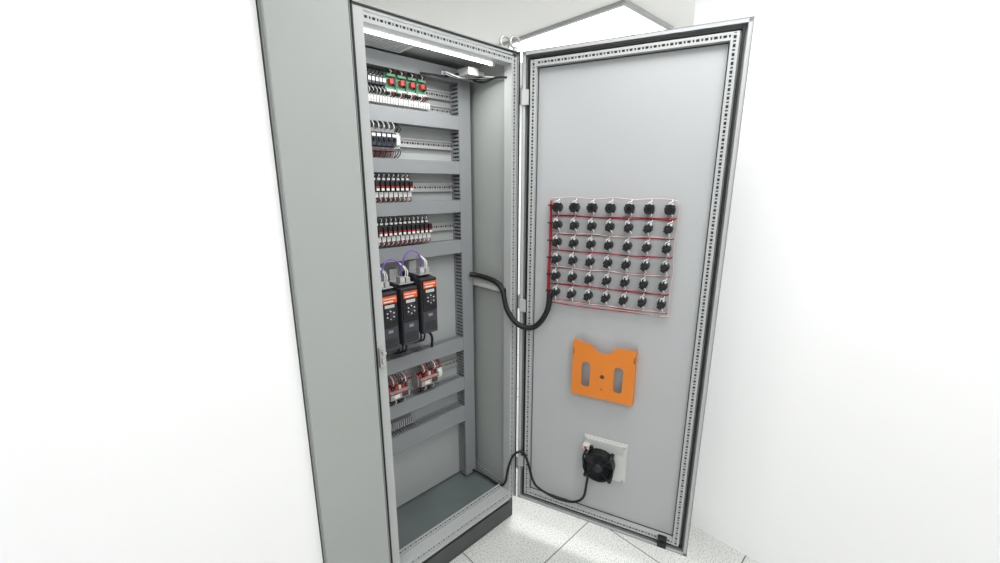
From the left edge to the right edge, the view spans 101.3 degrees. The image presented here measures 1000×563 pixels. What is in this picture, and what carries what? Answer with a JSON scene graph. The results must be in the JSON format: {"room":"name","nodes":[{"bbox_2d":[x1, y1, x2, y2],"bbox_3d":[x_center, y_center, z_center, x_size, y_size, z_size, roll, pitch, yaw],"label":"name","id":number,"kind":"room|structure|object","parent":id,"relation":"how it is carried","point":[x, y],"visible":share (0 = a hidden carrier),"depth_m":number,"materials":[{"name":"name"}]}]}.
{"room":"electrical control room","nodes":[
{"label":"electrical control room","id":0,"kind":"room"},
{"bbox_2d":[0,0,322,562],"bbox_3d":[-1.373,0.203,0.485,2.085,2.640,0.080,-12,18,-42],"label":"wall","id":1,"kind":"structure","parent":0,"point":[152,410],"depth_m":0.93,"materials":[{"name":"white paint"}]},
{"bbox_2d":[518,86,521,320],"bbox_3d":[-1.423,-0.409,3.099,5.700,2.640,0.050,-12,18,-42],"label":"wall","id":2,"kind":"structure","parent":0,"point":[520,135],"depth_m":4.55,"materials":[{"name":"white paint"}]},
{"bbox_2d":[357,0,695,85],"bbox_3d":[0.466,-1.263,0.846,5.700,0.050,5.550,-12,18,-42],"label":"ceiling","id":3,"kind":"structure","parent":0,"point":[486,20],"depth_m":2.46,"materials":[{"name":"paint"}]},
{"bbox_2d":[498,0,673,62],"bbox_3d":[0.508,-1.707,2.910,0.600,0.027,1.200,-12,18,-42],"label":"recessed light","id":4,"kind":"object","parent":3,"relation":"in","point":[624,17],"visible":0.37,"depth_m":2.64,"materials":[{"name":"paint"}]},
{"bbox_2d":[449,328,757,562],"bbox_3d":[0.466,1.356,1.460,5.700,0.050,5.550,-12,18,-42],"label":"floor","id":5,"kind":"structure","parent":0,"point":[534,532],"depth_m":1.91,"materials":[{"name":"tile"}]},
{"bbox_2d":[255,0,389,562],"bbox_3d":[-0.636,0.244,1.428,0.225,2.130,0.432,-12,18,-42],"label":"tall cabinet","id":6,"kind":"object","parent":5,"relation":"on","point":[306,44],"visible":0.69,"depth_m":1.19,"materials":[{"name":"metal"}]},
{"bbox_2d":[348,0,754,562],"bbox_3d":[0.015,0.188,1.531,1.335,2.191,0.758,8,16,32],"label":"tall cabinet","id":7,"kind":"object","parent":5,"relation":"on","point":[656,114],"depth_m":1.63,"materials":[{"name":"metal"}]},
{"bbox_2d":[368,67,374,92],"bbox_3d":[-0.466,-0.724,1.475,0.012,0.090,0.046,-12,18,-42],"label":"block","id":8,"kind":"object","parent":7,"relation":"attached to","point":[372,75],"visible":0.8,"depth_m":1.46,"materials":[{"name":"grey plastic"}]},
{"bbox_2d":[370,120,375,156],"bbox_3d":[-0.473,-0.521,1.498,0.019,0.131,0.072,-12,18,-42],"label":"circuit breaker","id":9,"kind":"object","parent":7,"relation":"attached to","point":[373,133],"visible":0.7,"depth_m":1.48,"materials":[{"name":"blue plastic"}]},
{"bbox_2d":[371,68,378,92],"bbox_3d":[-0.455,-0.727,1.485,0.012,0.090,0.046,-12,18,-42],"label":"block","id":10,"kind":"object","parent":7,"relation":"attached to","point":[374,74],"visible":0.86,"depth_m":1.47,"materials":[{"name":"grey plastic"}]},
{"bbox_2d":[374,173,379,202],"bbox_3d":[-0.473,-0.354,1.542,0.017,0.117,0.064,-12,18,-42],"label":"relay","id":11,"kind":"object","parent":7,"relation":"attached to","point":[376,183],"visible":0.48,"depth_m":1.52,"materials":[{"name":"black plastic"}]},
{"bbox_2d":[373,120,381,157],"bbox_3d":[-0.458,-0.524,1.511,0.019,0.131,0.072,-12,18,-42],"label":"circuit breaker","id":12,"kind":"object","parent":7,"relation":"attached to","point":[378,134],"visible":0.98,"depth_m":1.49,"materials":[{"name":"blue plastic"}]},
{"bbox_2d":[375,172,384,202],"bbox_3d":[-0.459,-0.357,1.555,0.017,0.117,0.064,-12,18,-42],"label":"relay","id":13,"kind":"object","parent":7,"relation":"attached to","point":[381,183],"visible":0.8,"depth_m":1.54,"materials":[{"name":"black plastic"}]},
{"bbox_2d":[377,220,382,246],"bbox_3d":[-0.473,-0.188,1.580,0.017,0.117,0.064,-12,18,-42],"label":"relay","id":14,"kind":"object","parent":7,"relation":"attached to","point":[380,232],"visible":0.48,"depth_m":1.56,"materials":[{"name":"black plastic"}]},
{"bbox_2d":[376,122,386,157],"bbox_3d":[-0.443,-0.527,1.525,0.019,0.131,0.072,-12,18,-42],"label":"circuit breaker","id":15,"kind":"object","parent":7,"relation":"attached to","point":[381,129],"visible":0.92,"depth_m":1.51,"materials":[{"name":"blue plastic"}]},
{"bbox_2d":[378,69,385,93],"bbox_3d":[-0.434,-0.731,1.504,0.012,0.090,0.046,-12,18,-42],"label":"block","id":16,"kind":"object","parent":7,"relation":"attached to","point":[383,78],"visible":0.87,"depth_m":1.49,"materials":[{"name":"grey plastic"}]},
{"bbox_2d":[378,217,387,246],"bbox_3d":[-0.459,-0.192,1.594,0.017,0.117,0.064,-12,18,-42],"label":"relay","id":17,"kind":"object","parent":7,"relation":"attached to","point":[380,224],"visible":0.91,"depth_m":1.58,"materials":[{"name":"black plastic"}]},
{"bbox_2d":[380,172,389,202],"bbox_3d":[-0.444,-0.360,1.569,0.017,0.117,0.064,-12,18,-42],"label":"relay","id":18,"kind":"object","parent":7,"relation":"attached to","point":[386,183],"visible":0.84,"depth_m":1.56,"materials":[{"name":"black plastic"}]},
{"bbox_2d":[382,121,391,157],"bbox_3d":[-0.428,-0.530,1.539,0.019,0.131,0.072,-12,18,-42],"label":"circuit breaker","id":19,"kind":"object","parent":7,"relation":"attached to","point":[388,134],"visible":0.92,"depth_m":1.52,"materials":[{"name":"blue plastic"}]},
{"bbox_2d":[383,217,391,245],"bbox_3d":[-0.444,-0.195,1.608,0.017,0.117,0.064,-12,18,-42],"label":"relay","id":20,"kind":"object","parent":7,"relation":"attached to","point":[389,228],"visible":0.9,"depth_m":1.60,"materials":[{"name":"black plastic"}]},
{"bbox_2d":[382,69,395,97],"bbox_3d":[-0.411,-0.736,1.526,0.040,0.097,0.046,-12,18,-42],"label":"module","id":21,"kind":"object","parent":7,"relation":"attached to","point":[390,80],"visible":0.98,"depth_m":1.52,"materials":[{"name":"green plastic"}]},
{"bbox_2d":[364,32,414,52],"bbox_3d":[-0.399,-0.821,1.396,0.200,0.018,0.130,-12,18,-42],"label":"roof vent","id":22,"kind":"object","parent":7,"relation":"attached to","point":[371,40],"depth_m":1.41,"materials":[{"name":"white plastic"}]},
{"bbox_2d":[380,268,399,358],"bbox_3d":[-0.487,0.136,1.595,0.135,0.432,0.164,-12,18,-42],"label":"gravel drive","id":23,"kind":"object","parent":7,"relation":"attached to","point":[389,297],"visible":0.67,"depth_m":1.57,"materials":[{"name":"grey plastic"}]},
{"bbox_2d":[385,173,394,201],"bbox_3d":[-0.429,-0.363,1.583,0.017,0.117,0.064,-12,18,-42],"label":"relay","id":24,"kind":"object","parent":7,"relation":"attached to","point":[391,183],"visible":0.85,"depth_m":1.57,"materials":[{"name":"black plastic"}]},
{"bbox_2d":[388,216,396,245],"bbox_3d":[-0.429,-0.198,1.621,0.017,0.117,0.064,-12,18,-42],"label":"relay","id":25,"kind":"object","parent":7,"relation":"attached to","point":[394,228],"visible":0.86,"depth_m":1.61,"materials":[{"name":"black plastic"}]},
{"bbox_2d":[389,123,396,157],"bbox_3d":[-0.413,-0.534,1.552,0.019,0.131,0.072,-12,18,-42],"label":"circuit breaker","id":26,"kind":"object","parent":7,"relation":"attached to","point":[391,130],"visible":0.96,"depth_m":1.53,"materials":[{"name":"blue plastic"}]},
{"bbox_2d":[390,173,398,201],"bbox_3d":[-0.414,-0.367,1.597,0.017,0.117,0.064,-12,18,-42],"label":"relay","id":27,"kind":"object","parent":7,"relation":"attached to","point":[396,183],"visible":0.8,"depth_m":1.59,"materials":[{"name":"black plastic"}]},
{"bbox_2d":[391,216,401,244],"bbox_3d":[-0.414,-0.201,1.635,0.017,0.117,0.064,-12,18,-42],"label":"relay","id":28,"kind":"object","parent":7,"relation":"attached to","point":[399,229],"visible":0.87,"depth_m":1.62,"materials":[{"name":"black plastic"}]},
{"bbox_2d":[394,123,400,157],"bbox_3d":[-0.401,-0.541,1.577,0.024,0.130,0.052,-12,18,-42],"label":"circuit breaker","id":29,"kind":"object","parent":7,"relation":"attached to","point":[395,131],"visible":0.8,"depth_m":1.56,"materials":[{"name":"grey plastic"}]},
{"bbox_2d":[388,371,409,405],"bbox_3d":[-0.443,0.461,1.752,0.100,0.139,0.078,-12,18,-42],"label":"contactor","id":30,"kind":"object","parent":7,"relation":"attached to","point":[398,389],"visible":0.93,"depth_m":1.73,"materials":[{"name":"grey plastic"}]},
{"bbox_2d":[395,173,403,201],"bbox_3d":[-0.399,-0.370,1.610,0.017,0.117,0.064,-12,18,-42],"label":"relay","id":31,"kind":"object","parent":7,"relation":"attached to","point":[401,183],"visible":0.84,"depth_m":1.60,"materials":[{"name":"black plastic"}]},
{"bbox_2d":[381,259,418,354],"bbox_3d":[-0.421,0.117,1.655,0.135,0.432,0.164,-12,18,-42],"label":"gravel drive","id":32,"kind":"object","parent":7,"relation":"attached to","point":[407,300],"visible":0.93,"depth_m":1.63,"materials":[{"name":"grey plastic"}]},
{"bbox_2d":[393,71,406,98],"bbox_3d":[-0.378,-0.743,1.556,0.040,0.097,0.046,-12,18,-42],"label":"module","id":33,"kind":"object","parent":7,"relation":"attached to","point":[401,84],"visible":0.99,"depth_m":1.55,"materials":[{"name":"green plastic"}]},
{"bbox_2d":[397,216,405,244],"bbox_3d":[-0.399,-0.204,1.649,0.017,0.117,0.064,-12,18,-42],"label":"relay","id":34,"kind":"object","parent":7,"relation":"attached to","point":[402,237],"visible":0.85,"depth_m":1.64,"materials":[{"name":"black plastic"}]},
{"bbox_2d":[391,412,415,431],"bbox_3d":[-0.487,0.633,1.795,0.250,0.035,0.045,-12,18,-42],"label":"duct","id":35,"kind":"object","parent":7,"relation":"attached to","point":[406,419],"visible":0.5,"depth_m":1.84,"materials":[{"name":"grey plastic"}]},
{"bbox_2d":[399,173,408,201],"bbox_3d":[-0.384,-0.373,1.624,0.017,0.117,0.064,-12,18,-42],"label":"relay","id":36,"kind":"object","parent":7,"relation":"attached to","point":[406,187],"visible":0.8,"depth_m":1.61,"materials":[{"name":"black plastic"}]},
{"bbox_2d":[402,216,410,243],"bbox_3d":[-0.384,-0.208,1.663,0.017,0.117,0.064,-12,18,-42],"label":"relay","id":37,"kind":"object","parent":7,"relation":"attached to","point":[408,227],"visible":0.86,"depth_m":1.65,"materials":[{"name":"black plastic"}]},
{"bbox_2d":[404,173,412,201],"bbox_3d":[-0.369,-0.376,1.638,0.017,0.117,0.064,-12,18,-42],"label":"relay","id":38,"kind":"object","parent":7,"relation":"attached to","point":[410,183],"visible":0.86,"depth_m":1.63,"materials":[{"name":"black plastic"}]},
{"bbox_2d":[404,73,416,100],"bbox_3d":[-0.345,-0.750,1.586,0.040,0.097,0.046,-12,18,-42],"label":"module","id":39,"kind":"object","parent":7,"relation":"attached to","point":[411,85],"visible":0.92,"depth_m":1.58,"materials":[{"name":"green plastic"}]},
{"bbox_2d":[406,215,414,243],"bbox_3d":[-0.369,-0.211,1.676,0.017,0.117,0.064,-12,18,-42],"label":"relay","id":40,"kind":"object","parent":7,"relation":"attached to","point":[408,222],"visible":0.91,"depth_m":1.67,"materials":[{"name":"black plastic"}]},
{"bbox_2d":[365,47,457,84],"bbox_3d":[-0.384,-0.816,1.544,0.518,0.050,0.062,-12,18,-42],"label":"duct","id":41,"kind":"object","parent":7,"relation":"attached to","point":[376,59],"visible":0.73,"depth_m":1.54,"materials":[{"name":"grey plastic"}]},
{"bbox_2d":[369,104,458,130],"bbox_3d":[-0.384,-0.635,1.587,0.518,0.054,0.062,-12,18,-42],"label":"duct","id":42,"kind":"object","parent":7,"relation":"attached to","point":[400,116],"visible":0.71,"depth_m":1.59,"materials":[{"name":"grey plastic"}]},
{"bbox_2d":[410,215,419,242],"bbox_3d":[-0.354,-0.214,1.690,0.017,0.117,0.064,-12,18,-42],"label":"relay","id":43,"kind":"object","parent":7,"relation":"attached to","point":[417,230],"visible":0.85,"depth_m":1.68,"materials":[{"name":"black plastic"}]},
{"bbox_2d":[373,157,459,173],"bbox_3d":[-0.384,-0.458,1.628,0.518,0.053,0.062,-12,18,-42],"label":"duct","id":44,"kind":"object","parent":7,"relation":"attached to","point":[383,165],"visible":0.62,"depth_m":1.63,"materials":[{"name":"grey plastic"}]},
{"bbox_2d":[376,200,460,216],"bbox_3d":[-0.384,-0.298,1.666,0.518,0.052,0.062,-12,18,-42],"label":"duct","id":45,"kind":"object","parent":7,"relation":"attached to","point":[445,206],"visible":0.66,"depth_m":1.67,"materials":[{"name":"grey plastic"}]},
{"bbox_2d":[401,250,437,342],"bbox_3d":[-0.354,0.078,1.711,0.135,0.432,0.164,-12,18,-42],"label":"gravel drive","id":46,"kind":"object","parent":7,"relation":"attached to","point":[425,283],"visible":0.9,"depth_m":1.68,"materials":[{"name":"grey plastic"}]},
{"bbox_2d":[415,215,423,242],"bbox_3d":[-0.339,-0.217,1.704,0.017,0.117,0.064,-12,18,-42],"label":"relay","id":47,"kind":"object","parent":7,"relation":"attached to","point":[421,226],"visible":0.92,"depth_m":1.69,"materials":[{"name":"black plastic"}]},
{"bbox_2d":[379,239,461,263],"bbox_3d":[-0.384,-0.124,1.706,0.518,0.057,0.062,-12,18,-42],"label":"duct","id":48,"kind":"object","parent":7,"relation":"attached to","point":[451,246],"visible":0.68,"depth_m":1.72,"materials":[{"name":"grey plastic"}]},
{"bbox_2d":[415,75,426,101],"bbox_3d":[-0.312,-0.757,1.616,0.040,0.097,0.046,-12,18,-42],"label":"module","id":49,"kind":"object","parent":7,"relation":"attached to","point":[421,89],"visible":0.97,"depth_m":1.61,"materials":[{"name":"green plastic"}]},
{"bbox_2d":[419,215,427,242],"bbox_3d":[-0.324,-0.221,1.718,0.017,0.117,0.064,-12,18,-42],"label":"relay","id":50,"kind":"object","parent":7,"relation":"attached to","point":[421,221],"visible":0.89,"depth_m":1.71,"materials":[{"name":"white plastic"}]},
{"bbox_2d":[386,334,463,375],"bbox_3d":[-0.384,0.334,1.813,0.518,0.063,0.062,-12,18,-42],"label":"duct","id":51,"kind":"object","parent":7,"relation":"attached to","point":[424,353],"visible":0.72,"depth_m":1.82,"materials":[{"name":"grey plastic"}]},
{"bbox_2d":[412,360,438,391],"bbox_3d":[-0.334,0.425,1.849,0.100,0.139,0.078,-12,18,-42],"label":"contactor","id":52,"kind":"object","parent":7,"relation":"attached to","point":[425,376],"visible":1,"depth_m":1.83,"materials":[{"name":"grey plastic"}]},
{"bbox_2d":[420,214,431,241],"bbox_3d":[-0.309,-0.224,1.731,0.017,0.117,0.064,-12,18,-42],"label":"relay","id":53,"kind":"object","parent":7,"relation":"attached to","point":[426,219],"visible":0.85,"depth_m":1.72,"materials":[{"name":"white plastic"}]},
{"bbox_2d":[389,373,464,420],"bbox_3d":[-0.384,0.535,1.861,0.518,0.064,0.062,-12,18,-42],"label":"duct","id":54,"kind":"object","parent":7,"relation":"attached to","point":[452,384],"visible":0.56,"depth_m":1.88,"materials":[{"name":"grey plastic"}]},
{"bbox_2d":[391,401,464,455],"bbox_3d":[-0.384,0.694,1.898,0.518,0.082,0.062,-12,18,-42],"label":"duct","id":55,"kind":"object","parent":7,"relation":"attached to","point":[425,427],"visible":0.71,"depth_m":1.91,"materials":[{"name":"grey plastic"}]},
{"bbox_2d":[364,28,494,66],"bbox_3d":[-0.231,-0.807,1.389,0.564,0.044,0.016,-12,18,-42],"label":"lamp","id":56,"kind":"object","parent":7,"relation":"attached to","point":[365,29],"visible":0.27,"depth_m":1.37,"materials":[{"name":"white plastic"}]},
{"bbox_2d":[449,79,475,474],"bbox_3d":[-0.173,0.059,1.954,0.062,1.930,0.062,-12,18,-42],"label":"duct","id":57,"kind":"object","parent":7,"relation":"attached to","point":[460,91],"visible":0.84,"depth_m":1.91,"materials":[{"name":"grey plastic"}]},
{"bbox_2d":[420,66,506,82],"bbox_3d":[-0.139,-0.808,1.583,0.278,0.040,0.196,-11,17,-38],"label":"switch","id":58,"kind":"object","parent":7,"relation":"attached to","point":[470,74],"visible":1,"depth_m":1.61,"materials":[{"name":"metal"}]},
{"bbox_2d":[470,272,551,330],"bbox_3d":[0.031,0.089,1.816,0.426,0.220,0.065,9,16,33],"label":"conduit","id":59,"kind":"object","parent":7,"relation":"attached to","point":[496,282],"visible":0.98,"depth_m":1.78,"materials":[{"name":"black plastic"}]},
{"bbox_2d":[550,284,559,299],"bbox_3d":[0.228,0.045,1.702,0.032,0.072,0.050,7,15,26],"label":"block","id":60,"kind":"object","parent":7,"relation":"attached to","point":[555,291],"visible":1,"depth_m":1.69,"materials":[{"name":"grey plastic"}]},
{"bbox_2d":[551,268,560,281],"bbox_3d":[0.228,-0.023,1.686,0.032,0.071,0.050,6,15,25],"label":"block","id":61,"kind":"object","parent":7,"relation":"attached to","point":[555,275],"visible":1,"depth_m":1.67,"materials":[{"name":"grey plastic"}]},
{"bbox_2d":[551,250,560,266],"bbox_3d":[0.228,-0.091,1.670,0.031,0.072,0.050,7,15,26],"label":"block","id":62,"kind":"object","parent":7,"relation":"attached to","point":[556,258],"visible":1,"depth_m":1.66,"materials":[{"name":"grey plastic"}]},
{"bbox_2d":[552,235,561,247],"bbox_3d":[0.228,-0.159,1.654,0.031,0.071,0.050,6,15,25],"label":"block","id":63,"kind":"object","parent":7,"relation":"attached to","point":[557,241],"visible":1,"depth_m":1.64,"materials":[{"name":"grey plastic"}]},
{"bbox_2d":[552,198,562,215],"bbox_3d":[0.230,-0.295,1.626,0.036,0.072,0.042,6,15,26],"label":"block","id":64,"kind":"object","parent":7,"relation":"attached to","point":[557,206],"visible":1,"depth_m":1.61,"materials":[{"name":"grey plastic"}]},
{"bbox_2d":[553,216,562,231],"bbox_3d":[0.228,-0.227,1.638,0.032,0.071,0.050,6,15,25],"label":"block","id":65,"kind":"object","parent":7,"relation":"attached to","point":[557,224],"visible":1,"depth_m":1.62,"materials":[{"name":"grey plastic"}]},
{"bbox_2d":[566,286,575,301],"bbox_3d":[0.290,0.052,1.672,0.032,0.072,0.050,7,15,26],"label":"block","id":66,"kind":"object","parent":7,"relation":"attached to","point":[571,293],"visible":1,"depth_m":1.66,"materials":[{"name":"grey plastic"}]},
{"bbox_2d":[567,269,576,284],"bbox_3d":[0.290,-0.016,1.656,0.031,0.072,0.050,6,15,25],"label":"block","id":67,"kind":"object","parent":7,"relation":"attached to","point":[571,277],"visible":1,"depth_m":1.64,"materials":[{"name":"grey plastic"}]},
{"bbox_2d":[568,252,577,267],"bbox_3d":[0.290,-0.084,1.640,0.031,0.072,0.050,6,15,25],"label":"block","id":68,"kind":"object","parent":7,"relation":"attached to","point":[573,259],"visible":1,"depth_m":1.63,"materials":[{"name":"grey plastic"}]},
{"bbox_2d":[568,234,578,250],"bbox_3d":[0.290,-0.151,1.625,0.032,0.072,0.050,6,15,26],"label":"block","id":69,"kind":"object","parent":7,"relation":"attached to","point":[573,242],"visible":1,"depth_m":1.61,"materials":[{"name":"grey plastic"}]},
{"bbox_2d":[569,217,578,232],"bbox_3d":[0.290,-0.220,1.608,0.032,0.071,0.050,6,15,25],"label":"block","id":70,"kind":"object","parent":7,"relation":"attached to","point":[574,225],"visible":1,"depth_m":1.60,"materials":[{"name":"grey plastic"}]},
{"bbox_2d":[569,198,579,216],"bbox_3d":[0.291,-0.288,1.596,0.036,0.072,0.042,6,15,26],"label":"block","id":71,"kind":"object","parent":7,"relation":"attached to","point":[573,207],"visible":1,"depth_m":1.58,"materials":[{"name":"grey plastic"}]},
{"bbox_2d":[583,288,592,303],"bbox_3d":[0.352,0.059,1.643,0.032,0.072,0.050,7,15,26],"label":"block","id":72,"kind":"object","parent":7,"relation":"attached to","point":[588,295],"visible":1,"depth_m":1.63,"materials":[{"name":"grey plastic"}]},
{"bbox_2d":[584,271,593,285],"bbox_3d":[0.352,-0.009,1.627,0.032,0.072,0.050,7,15,26],"label":"block","id":73,"kind":"object","parent":7,"relation":"attached to","point":[589,278],"visible":1,"depth_m":1.61,"materials":[{"name":"grey plastic"}]},
{"bbox_2d":[585,254,594,268],"bbox_3d":[0.352,-0.077,1.611,0.031,0.072,0.050,7,15,26],"label":"block","id":74,"kind":"object","parent":7,"relation":"attached to","point":[589,261],"visible":1,"depth_m":1.60,"materials":[{"name":"grey plastic"}]},
{"bbox_2d":[586,235,595,251],"bbox_3d":[0.352,-0.145,1.595,0.031,0.072,0.050,7,15,26],"label":"block","id":75,"kind":"object","parent":7,"relation":"attached to","point":[590,244],"visible":1,"depth_m":1.58,"materials":[{"name":"grey plastic"}]},
{"bbox_2d":[586,198,597,215],"bbox_3d":[0.353,-0.281,1.567,0.036,0.072,0.042,6,15,26],"label":"block","id":76,"kind":"object","parent":7,"relation":"attached to","point":[592,207],"visible":1,"depth_m":1.55,"materials":[{"name":"grey plastic"}]},
{"bbox_2d":[587,218,596,233],"bbox_3d":[0.352,-0.213,1.579,0.031,0.072,0.050,6,15,25],"label":"block","id":77,"kind":"object","parent":7,"relation":"attached to","point":[591,225],"visible":1,"depth_m":1.56,"materials":[{"name":"grey plastic"}]},
{"bbox_2d":[571,339,637,405],"bbox_3d":[0.425,0.367,1.686,0.252,0.243,0.035,6,15,26],"label":"pocket","id":78,"kind":"object","parent":7,"relation":"attached to","point":[605,365],"visible":1,"depth_m":1.67,"materials":[{"name":"orange paint"}]},
{"bbox_2d":[582,434,627,483],"bbox_3d":[0.443,0.773,1.757,0.185,0.185,0.062,6,15,26],"label":"fan","id":79,"kind":"object","parent":7,"relation":"attached to","point":[605,459],"visible":1,"depth_m":1.75,"materials":[{"name":"black plastic"}]},
{"bbox_2d":[472,450,589,502],"bbox_3d":[0.105,0.918,1.964,0.651,0.268,0.057,8,15,31],"label":"cable","id":80,"kind":"object","parent":79,"relation":"attached to","point":[519,451],"visible":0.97,"depth_m":1.92,"materials":[{"name":"black rubber"}]},
{"bbox_2d":[600,290,609,304],"bbox_3d":[0.413,0.066,1.613,0.032,0.072,0.050,6,15,26],"label":"block","id":81,"kind":"object","parent":7,"relation":"attached to","point":[605,297],"visible":1,"depth_m":1.60,"materials":[{"name":"grey plastic"}]},
{"bbox_2d":[601,272,610,288],"bbox_3d":[0.413,-0.002,1.597,0.032,0.072,0.050,7,15,26],"label":"block","id":82,"kind":"object","parent":7,"relation":"attached to","point":[607,279],"visible":1,"depth_m":1.58,"materials":[{"name":"grey plastic"}]},
{"bbox_2d":[603,254,612,270],"bbox_3d":[0.414,-0.070,1.581,0.031,0.072,0.050,6,15,25],"label":"block","id":83,"kind":"object","parent":7,"relation":"attached to","point":[608,262],"visible":1,"depth_m":1.57,"materials":[{"name":"grey plastic"}]},
{"bbox_2d":[604,237,613,252],"bbox_3d":[0.413,-0.138,1.565,0.031,0.072,0.050,7,15,26],"label":"block","id":84,"kind":"object","parent":7,"relation":"attached to","point":[608,245],"visible":1,"depth_m":1.55,"materials":[{"name":"grey plastic"}]},
{"bbox_2d":[605,218,614,235],"bbox_3d":[0.414,-0.206,1.549,0.031,0.072,0.050,6,15,25],"label":"block","id":85,"kind":"object","parent":7,"relation":"attached to","point":[610,226],"visible":1,"depth_m":1.54,"materials":[{"name":"grey plastic"}]},
{"bbox_2d":[605,199,615,216],"bbox_3d":[0.415,-0.274,1.537,0.036,0.072,0.042,6,15,25],"label":"block","id":86,"kind":"object","parent":7,"relation":"attached to","point":[610,207],"visible":1,"depth_m":1.52,"materials":[{"name":"grey plastic"}]},
{"bbox_2d":[546,197,679,316],"bbox_3d":[0.412,-0.100,1.579,0.483,0.440,0.021,6,15,26],"label":"wiring loom","id":87,"kind":"object","parent":7,"relation":"attached to","point":[550,239],"visible":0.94,"depth_m":1.59,"materials":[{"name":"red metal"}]},
{"bbox_2d":[618,291,627,308],"bbox_3d":[0.475,0.073,1.583,0.031,0.072,0.050,6,15,25],"label":"block","id":88,"kind":"object","parent":7,"relation":"attached to","point":[623,299],"visible":1,"depth_m":1.57,"materials":[{"name":"grey plastic"}]},
{"bbox_2d":[619,274,629,289],"bbox_3d":[0.475,0.005,1.567,0.032,0.071,0.050,6,15,25],"label":"block","id":89,"kind":"object","parent":7,"relation":"attached to","point":[625,281],"visible":1,"depth_m":1.55,"materials":[{"name":"grey plastic"}]},
{"bbox_2d":[621,256,630,272],"bbox_3d":[0.475,-0.063,1.551,0.032,0.072,0.050,8,15,25],"label":"block","id":90,"kind":"object","parent":7,"relation":"attached to","point":[626,263],"visible":1,"depth_m":1.54,"materials":[{"name":"grey plastic"}]},
{"bbox_2d":[622,238,631,254],"bbox_3d":[0.475,-0.131,1.536,0.031,0.072,0.050,6,15,26],"label":"block","id":91,"kind":"object","parent":7,"relation":"attached to","point":[627,246],"visible":1,"depth_m":1.52,"materials":[{"name":"grey plastic"}]},
{"bbox_2d":[624,218,633,236],"bbox_3d":[0.476,-0.199,1.519,0.032,0.071,0.050,6,15,25],"label":"block","id":92,"kind":"object","parent":7,"relation":"attached to","point":[628,227],"visible":1,"depth_m":1.51,"materials":[{"name":"grey plastic"}]},
{"bbox_2d":[624,200,634,216],"bbox_3d":[0.477,-0.267,1.507,0.036,0.072,0.042,6,15,25],"label":"block","id":93,"kind":"object","parent":7,"relation":"attached to","point":[629,208],"visible":1,"depth_m":1.49,"materials":[{"name":"grey plastic"}]},
{"bbox_2d":[637,293,646,309],"bbox_3d":[0.537,0.080,1.554,0.032,0.072,0.050,7,15,26],"label":"block","id":94,"kind":"object","parent":7,"relation":"attached to","point":[642,301],"visible":1,"depth_m":1.54,"materials":[{"name":"grey plastic"}]},
{"bbox_2d":[638,276,647,291],"bbox_3d":[0.537,0.012,1.538,0.032,0.072,0.050,7,15,26],"label":"block","id":95,"kind":"object","parent":7,"relation":"attached to","point":[643,283],"visible":1,"depth_m":1.52,"materials":[{"name":"grey plastic"}]},
{"bbox_2d":[640,258,649,274],"bbox_3d":[0.537,-0.055,1.522,0.031,0.072,0.050,6,15,25],"label":"block","id":96,"kind":"object","parent":7,"relation":"attached to","point":[645,265],"visible":1,"depth_m":1.51,"materials":[{"name":"grey plastic"}]},
{"bbox_2d":[641,238,651,255],"bbox_3d":[0.537,-0.123,1.506,0.031,0.072,0.050,6,15,26],"label":"block","id":97,"kind":"object","parent":7,"relation":"attached to","point":[647,246],"visible":1,"depth_m":1.49,"materials":[{"name":"grey plastic"}]},
{"bbox_2d":[642,220,652,237],"bbox_3d":[0.537,-0.191,1.490,0.033,0.070,0.050,6,15,25],"label":"block","id":98,"kind":"object","parent":7,"relation":"attached to","point":[648,228],"visible":1,"depth_m":1.48,"materials":[{"name":"grey plastic"}]},
{"bbox_2d":[644,199,654,217],"bbox_3d":[0.539,-0.260,1.478,0.036,0.072,0.042,6,15,25],"label":"block","id":99,"kind":"object","parent":7,"relation":"attached to","point":[649,209],"visible":1,"depth_m":1.46,"materials":[{"name":"grey plastic"}]},
{"bbox_2d":[656,296,665,311],"bbox_3d":[0.599,0.087,1.524,0.031,0.072,0.050,6,15,25],"label":"block","id":100,"kind":"object","parent":7,"relation":"attached to","point":[661,303],"visible":1,"depth_m":1.51,"materials":[{"name":"grey plastic"}]},
{"bbox_2d":[658,277,667,294],"bbox_3d":[0.599,0.019,1.508,0.032,0.071,0.050,6,15,25],"label":"block","id":101,"kind":"object","parent":7,"relation":"attached to","point":[663,285],"visible":1,"depth_m":1.50,"materials":[{"name":"grey plastic"}]},
{"bbox_2d":[660,258,669,275],"bbox_3d":[0.599,-0.049,1.492,0.032,0.072,0.050,7,15,26],"label":"block","id":102,"kind":"object","parent":7,"relation":"attached to","point":[665,266],"visible":1,"depth_m":1.48,"materials":[{"name":"grey plastic"}]},
{"bbox_2d":[661,239,671,257],"bbox_3d":[0.599,-0.116,1.476,0.032,0.072,0.050,7,15,26],"label":"block","id":103,"kind":"object","parent":7,"relation":"attached to","point":[666,248],"visible":1,"depth_m":1.46,"materials":[{"name":"grey plastic"}]},
{"bbox_2d":[663,220,672,238],"bbox_3d":[0.599,-0.184,1.460,0.032,0.071,0.050,6,15,25],"label":"block","id":104,"kind":"object","parent":7,"relation":"attached to","point":[668,229],"visible":1,"depth_m":1.45,"materials":[{"name":"grey plastic"}]},
{"bbox_2d":[664,199,675,219],"bbox_3d":[0.601,-0.253,1.448,0.036,0.072,0.042,6,15,26],"label":"block","id":105,"kind":"object","parent":7,"relation":"attached to","point":[670,209],"visible":1,"depth_m":1.43,"materials":[{"name":"grey plastic"}]},
{"bbox_2d":[691,0,999,562],"bbox_3d":[2.616,-0.033,1.490,2.100,2.640,3.100,-12,18,-42],"label":"wall","id":106,"kind":"structure","parent":0,"point":[852,414],"depth_m":1.41,"materials":[{"name":"white paint"}]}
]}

